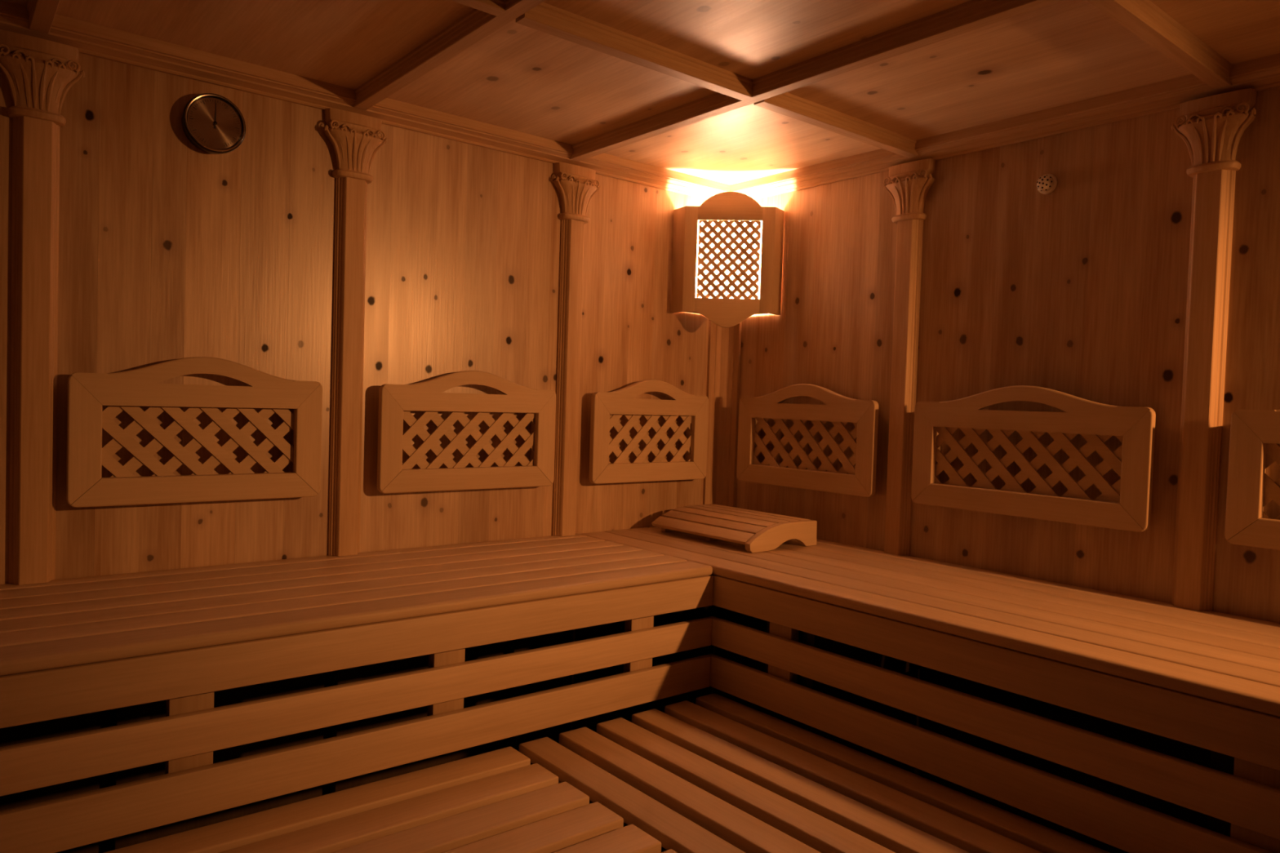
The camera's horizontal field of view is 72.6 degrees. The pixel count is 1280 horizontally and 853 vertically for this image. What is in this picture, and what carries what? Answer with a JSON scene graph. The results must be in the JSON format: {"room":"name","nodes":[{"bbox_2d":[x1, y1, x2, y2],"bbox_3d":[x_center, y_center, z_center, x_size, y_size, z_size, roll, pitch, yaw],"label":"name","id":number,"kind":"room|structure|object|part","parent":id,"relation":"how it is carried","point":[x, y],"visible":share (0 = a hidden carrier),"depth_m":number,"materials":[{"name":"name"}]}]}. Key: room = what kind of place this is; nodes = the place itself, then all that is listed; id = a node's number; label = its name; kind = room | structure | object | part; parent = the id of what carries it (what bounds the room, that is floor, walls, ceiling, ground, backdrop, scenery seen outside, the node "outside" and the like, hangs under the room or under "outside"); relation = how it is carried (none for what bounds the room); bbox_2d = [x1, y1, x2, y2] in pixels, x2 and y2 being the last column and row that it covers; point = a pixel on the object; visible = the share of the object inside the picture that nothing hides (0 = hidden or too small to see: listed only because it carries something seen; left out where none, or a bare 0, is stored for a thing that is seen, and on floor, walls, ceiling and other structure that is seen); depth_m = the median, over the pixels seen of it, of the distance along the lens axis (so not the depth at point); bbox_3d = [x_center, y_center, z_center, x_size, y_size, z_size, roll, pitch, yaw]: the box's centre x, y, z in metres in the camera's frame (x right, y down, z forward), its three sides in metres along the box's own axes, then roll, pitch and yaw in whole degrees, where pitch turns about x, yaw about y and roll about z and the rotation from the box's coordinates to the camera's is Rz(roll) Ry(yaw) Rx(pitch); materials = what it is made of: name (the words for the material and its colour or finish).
{"room":"spa","nodes":[
{"label":"spa","id":0,"kind":"room"},
{"bbox_2d":[0,30,715,730],"bbox_3d":[-1.005,0.149,2.246,3.420,2.210,0.083,0,2,-39],"label":"wall","id":1,"kind":"structure","parent":0,"point":[353,255],"depth_m":2.32,"materials":[{"name":"brown wood"}]},
{"bbox_2d":[66,356,322,507],"bbox_3d":[-1.083,0.006,2.158,0.567,0.356,0.060,0,2,-39],"label":"backrest","id":2,"kind":"object","parent":1,"relation":"attached to","point":[127,390],"visible":1,"depth_m":2.12,"materials":[{"name":"brown wood"}]},
{"bbox_3d":[-1.076,0.152,2.147,0.555,0.065,0.020,0,2,-39],"label":"rail","id":3,"kind":"part","parent":2,"relation":"part of","materials":[{"name":"brown wood"}]},
{"bbox_3d":[-1.067,-0.109,2.139,0.556,0.123,0.020,0,2,-39],"label":"rail","id":4,"kind":"part","parent":2,"relation":"part of","materials":[{"name":"brown wood"}]},
{"bbox_2d":[181,93,245,154],"bbox_3d":[-1.053,-0.745,2.150,0.144,0.144,0.044,0,2,-39],"label":"round gauge","id":5,"kind":"object","parent":1,"relation":"attached to","point":[211,122],"visible":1,"depth_m":2.14,"materials":[{"name":"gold metal"}]},
{"bbox_2d":[0,0,729,199],"bbox_3d":[-0.958,-0.877,2.211,3.400,0.055,0.058,0,2,-39],"label":"trim","id":6,"kind":"structure","parent":1,"relation":"attached to","point":[91,39],"depth_m":2.28,"materials":[{"name":"brown wood"}]},
{"bbox_2d":[377,370,555,493],"bbox_3d":[-0.513,0.010,2.623,0.580,0.356,0.060,0,2,-39],"label":"backrest","id":7,"kind":"object","parent":1,"relation":"attached to","point":[396,402],"visible":1,"depth_m":2.59,"materials":[{"name":"brown wood"}]},
{"bbox_3d":[-0.505,0.156,2.612,0.568,0.065,0.020,0,2,-39],"label":"rail","id":8,"kind":"part","parent":7,"relation":"part of","materials":[{"name":"brown wood"}]},
{"bbox_3d":[-0.497,-0.106,2.604,0.569,0.123,0.020,0,2,-39],"label":"rail","id":9,"kind":"part","parent":7,"relation":"part of","materials":[{"name":"brown wood"}]},
{"bbox_2d":[588,379,708,484],"bbox_3d":[0.030,0.013,3.065,0.520,0.356,0.060,0,2,-39],"label":"backrest","id":10,"kind":"object","parent":1,"relation":"attached to","point":[607,408],"visible":1,"depth_m":3.04,"materials":[{"name":"brown wood"}]},
{"bbox_3d":[0.038,0.160,3.055,0.508,0.065,0.020,0,2,-39],"label":"rail","id":11,"kind":"part","parent":10,"relation":"part of","materials":[{"name":"brown wood"}]},
{"bbox_3d":[0.047,-0.102,3.046,0.509,0.123,0.020,0,2,-39],"label":"rail","id":12,"kind":"part","parent":10,"relation":"part of","materials":[{"name":"brown wood"}]},
{"bbox_2d":[702,220,745,507],"bbox_3d":[0.315,-0.239,3.266,0.088,1.204,0.086,0,2,-39],"label":"trim","id":13,"kind":"structure","parent":1,"relation":"attached to","point":[724,346],"depth_m":3.28,"materials":[{"name":"brown wood"}]},
{"bbox_2d":[670,191,784,328],"bbox_3d":[0.314,-0.587,3.107,0.294,0.475,0.295,0,2,-38],"label":"lamp","id":14,"kind":"object","parent":1,"relation":"attached to","point":[727,207],"visible":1,"depth_m":3.06,"materials":[{"name":"brown wood"}]},
{"bbox_3d":[0.142,-0.594,3.109,0.015,0.369,0.078,1,2,-31],"label":"panel","id":15,"kind":"part","parent":14,"relation":"part of","materials":[{"name":"brown wood"}]},
{"bbox_3d":[0.309,-0.540,3.190,0.060,0.079,0.060,2,2,6],"label":"bulb","id":16,"kind":"part","parent":14,"relation":"part of","materials":[{"name":"white glass"}]},
{"bbox_3d":[0.306,-0.400,3.069,0.226,0.102,0.015,2,2,6],"label":"rail","id":17,"kind":"part","parent":14,"relation":"part of","materials":[{"name":"brown wood"}]},
{"bbox_3d":[0.318,-0.774,3.057,0.226,0.099,0.015,2,2,6],"label":"rail","id":18,"kind":"part","parent":14,"relation":"part of","materials":[{"name":"brown wood"}]},
{"bbox_3d":[0.482,-0.582,3.074,0.014,0.369,0.073,3,2,34],"label":"panel","id":19,"kind":"part","parent":14,"relation":"part of","materials":[{"name":"brown wood"}]},
{"bbox_2d":[589,800,666,852],"bbox_3d":[0.029,1.342,0.984,3.400,0.030,3.400,0,2,-39],"label":"floor","id":20,"kind":"structure","parent":0,"point":[663,850],"depth_m":2.76,"materials":[{"name":"wood"}]},
{"bbox_2d":[0,533,713,852],"bbox_3d":[-1.073,0.816,1.825,2.730,0.900,0.659,0,2,-39],"label":"bench","id":21,"kind":"object","parent":20,"relation":"on","point":[135,708],"visible":0.98,"depth_m":1.87,"materials":[{"name":"brown wood"}]},
{"bbox_3d":[-1.224,0.848,2.094,0.070,0.810,0.046,0,2,-39],"label":"leg","id":22,"kind":"part","parent":21,"relation":"part of","materials":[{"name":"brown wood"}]},
{"bbox_3d":[-1.284,0.811,2.076,2.720,0.860,0.003,0,2,-39],"label":"panel","id":23,"kind":"part","parent":21,"relation":"part of","materials":[{"name":"brown wood"}]},
{"bbox_3d":[-0.819,0.850,2.425,0.070,0.810,0.046,0,2,-39],"label":"leg","id":24,"kind":"part","parent":21,"relation":"part of","materials":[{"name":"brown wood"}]},
{"bbox_3d":[-0.387,0.853,2.777,0.070,0.810,0.046,0,2,-39],"label":"leg","id":25,"kind":"part","parent":21,"relation":"part of","materials":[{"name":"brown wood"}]},
{"bbox_2d":[103,746,677,852],"bbox_3d":[-0.913,1.023,1.122,2.092,0.540,0.656,0,2,-39],"label":"bench","id":26,"kind":"object","parent":20,"relation":"on","point":[495,801],"visible":1,"depth_m":1.66,"materials":[{"name":"brown wood"}]},
{"bbox_2d":[518,693,1110,852],"bbox_3d":[0.816,1.075,1.193,0.638,0.540,2.734,0,2,-39],"label":"bench","id":27,"kind":"object","parent":20,"relation":"on","point":[716,774],"visible":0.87,"depth_m":1.83,"materials":[{"name":"brown wood"}]},
{"bbox_2d":[572,526,1279,852],"bbox_3d":[1.102,0.884,1.838,0.659,0.900,3.389,0,2,-39],"label":"bench","id":28,"kind":"object","parent":20,"relation":"on","point":[1111,722],"visible":0.71,"depth_m":1.91,"materials":[{"name":"brown wood"}]},
{"bbox_3d":[0.032,0.820,3.148,0.654,0.860,0.003,0,2,-39],"label":"panel","id":29,"kind":"part","parent":28,"relation":"part of","materials":[{"name":"brown wood"}]},
{"bbox_2d":[651,504,817,552],"bbox_3d":[0.306,0.333,2.915,0.313,0.082,0.470,0,2,-39],"label":"headrest cover","id":30,"kind":"object","parent":28,"relation":"on","point":[760,531],"visible":1,"depth_m":2.81,"materials":[{"name":"brown wood"}]},
{"bbox_3d":[0.827,0.864,2.659,0.040,0.872,0.070,0,2,-39],"label":"leg","id":31,"kind":"part","parent":28,"relation":"part of","materials":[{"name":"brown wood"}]},
{"bbox_3d":[1.357,0.896,2.043,0.003,0.860,3.384,0,2,-39],"label":"panel","id":32,"kind":"part","parent":28,"relation":"part of","materials":[{"name":"brown wood"}]},
{"bbox_2d":[3,0,1279,185],"bbox_3d":[0.099,-0.836,0.930,3.420,0.090,3.420,0,2,-39],"label":"ceiling","id":33,"kind":"structure","parent":0,"point":[730,92],"depth_m":2.01,"materials":[{"name":"brown wood"}]},
{"bbox_3d":[-1.355,-0.901,1.397,0.713,0.018,0.813,0,2,-39],"label":"panel","id":34,"kind":"part","parent":33,"relation":"part of","materials":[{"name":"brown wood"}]},
{"bbox_3d":[-0.799,-0.897,1.851,0.718,0.018,0.813,0,2,-39],"label":"panel","id":35,"kind":"part","parent":33,"relation":"part of","materials":[{"name":"brown wood"}]},
{"bbox_3d":[-0.246,-0.894,2.301,0.705,0.018,0.813,0,2,-39],"label":"panel","id":36,"kind":"part","parent":33,"relation":"part of","materials":[{"name":"brown wood"}]},
{"bbox_3d":[0.314,-0.890,2.758,0.736,0.018,0.813,0,2,-39],"label":"panel","id":37,"kind":"part","parent":33,"relation":"part of","materials":[{"name":"brown wood"}]},
{"bbox_3d":[0.270,-0.858,1.668,0.705,0.018,0.818,0,2,-39],"label":"panel","id":38,"kind":"part","parent":33,"relation":"part of","materials":[{"name":"brown wood"}]},
{"bbox_3d":[0.830,-0.854,2.125,0.736,0.018,0.818,0,2,-39],"label":"panel","id":39,"kind":"part","parent":33,"relation":"part of","materials":[{"name":"brown wood"}]},
{"bbox_3d":[1.345,-0.818,1.492,0.736,0.018,0.813,0,2,-39],"label":"panel","id":40,"kind":"part","parent":33,"relation":"part of","materials":[{"name":"brown wood"}]},
{"bbox_2d":[712,86,1279,693],"bbox_3d":[1.375,0.232,2.004,0.083,2.210,3.420,0,2,-39],"label":"wall","id":41,"kind":"structure","parent":0,"point":[1148,276],"depth_m":2.33,"materials":[{"name":"brown wood"}]},
{"bbox_2d":[736,383,878,497],"bbox_3d":[0.568,0.033,2.975,0.060,0.356,0.592,0,2,-39],"label":"backrest","id":42,"kind":"object","parent":41,"relation":"attached to","point":[754,413],"visible":1,"depth_m":2.94,"materials":[{"name":"brown wood"}]},
{"bbox_3d":[0.548,0.178,2.967,0.020,0.065,0.580,0,2,-39],"label":"rail","id":43,"kind":"part","parent":42,"relation":"part of","materials":[{"name":"brown wood"}]},
{"bbox_3d":[0.556,-0.083,2.959,0.020,0.123,0.581,0,2,-39],"label":"rail","id":44,"kind":"part","parent":42,"relation":"part of","materials":[{"name":"brown wood"}]},
{"bbox_2d":[729,53,1279,199],"bbox_3d":[1.392,-0.795,1.973,0.058,0.055,3.400,0,2,-39],"label":"trim","id":45,"kind":"structure","parent":41,"relation":"attached to","point":[1261,73],"depth_m":2.35,"materials":[{"name":"brown wood"}]},
{"bbox_2d":[911,385,1155,532],"bbox_3d":[1.051,0.067,2.382,0.060,0.356,0.658,0,2,-39],"label":"backrest","id":46,"kind":"object","parent":41,"relation":"attached to","point":[935,423],"visible":1,"depth_m":2.33,"materials":[{"name":"brown wood"}]},
{"bbox_3d":[1.031,0.212,2.374,0.020,0.065,0.646,0,2,-39],"label":"rail","id":47,"kind":"part","parent":46,"relation":"part of","materials":[{"name":"brown wood"}]},
{"bbox_3d":[1.040,-0.050,2.366,0.020,0.123,0.647,0,2,-39],"label":"rail","id":48,"kind":"part","parent":46,"relation":"part of","materials":[{"name":"brown wood"}]},
{"bbox_2d":[1035,173,1057,194],"bbox_3d":[1.094,-0.659,2.355,0.034,0.054,0.054,0,2,-39],"label":"sensor","id":49,"kind":"object","parent":41,"relation":"attached to","point":[1046,184],"visible":1,"depth_m":2.35,"materials":[{"name":"plastic"}]},
{"bbox_2d":[1224,409,1279,550],"bbox_3d":[1.570,0.103,1.745,0.060,0.356,0.660,0,2,-39],"label":"backrest","id":50,"kind":"object","parent":41,"relation":"attached to","point":[1255,434],"visible":1,"depth_m":1.95,"materials":[{"name":"brown wood"}]},
{"bbox_3d":[1.550,0.248,1.737,0.020,0.065,0.648,0,2,-39],"label":"rail","id":51,"kind":"part","parent":50,"relation":"part of","materials":[{"name":"brown wood"}]},
{"bbox_3d":[1.558,-0.013,1.729,0.020,0.123,0.649,0,2,-39],"label":"rail","id":52,"kind":"part","parent":50,"relation":"part of","materials":[{"name":"brown wood"}]}
]}

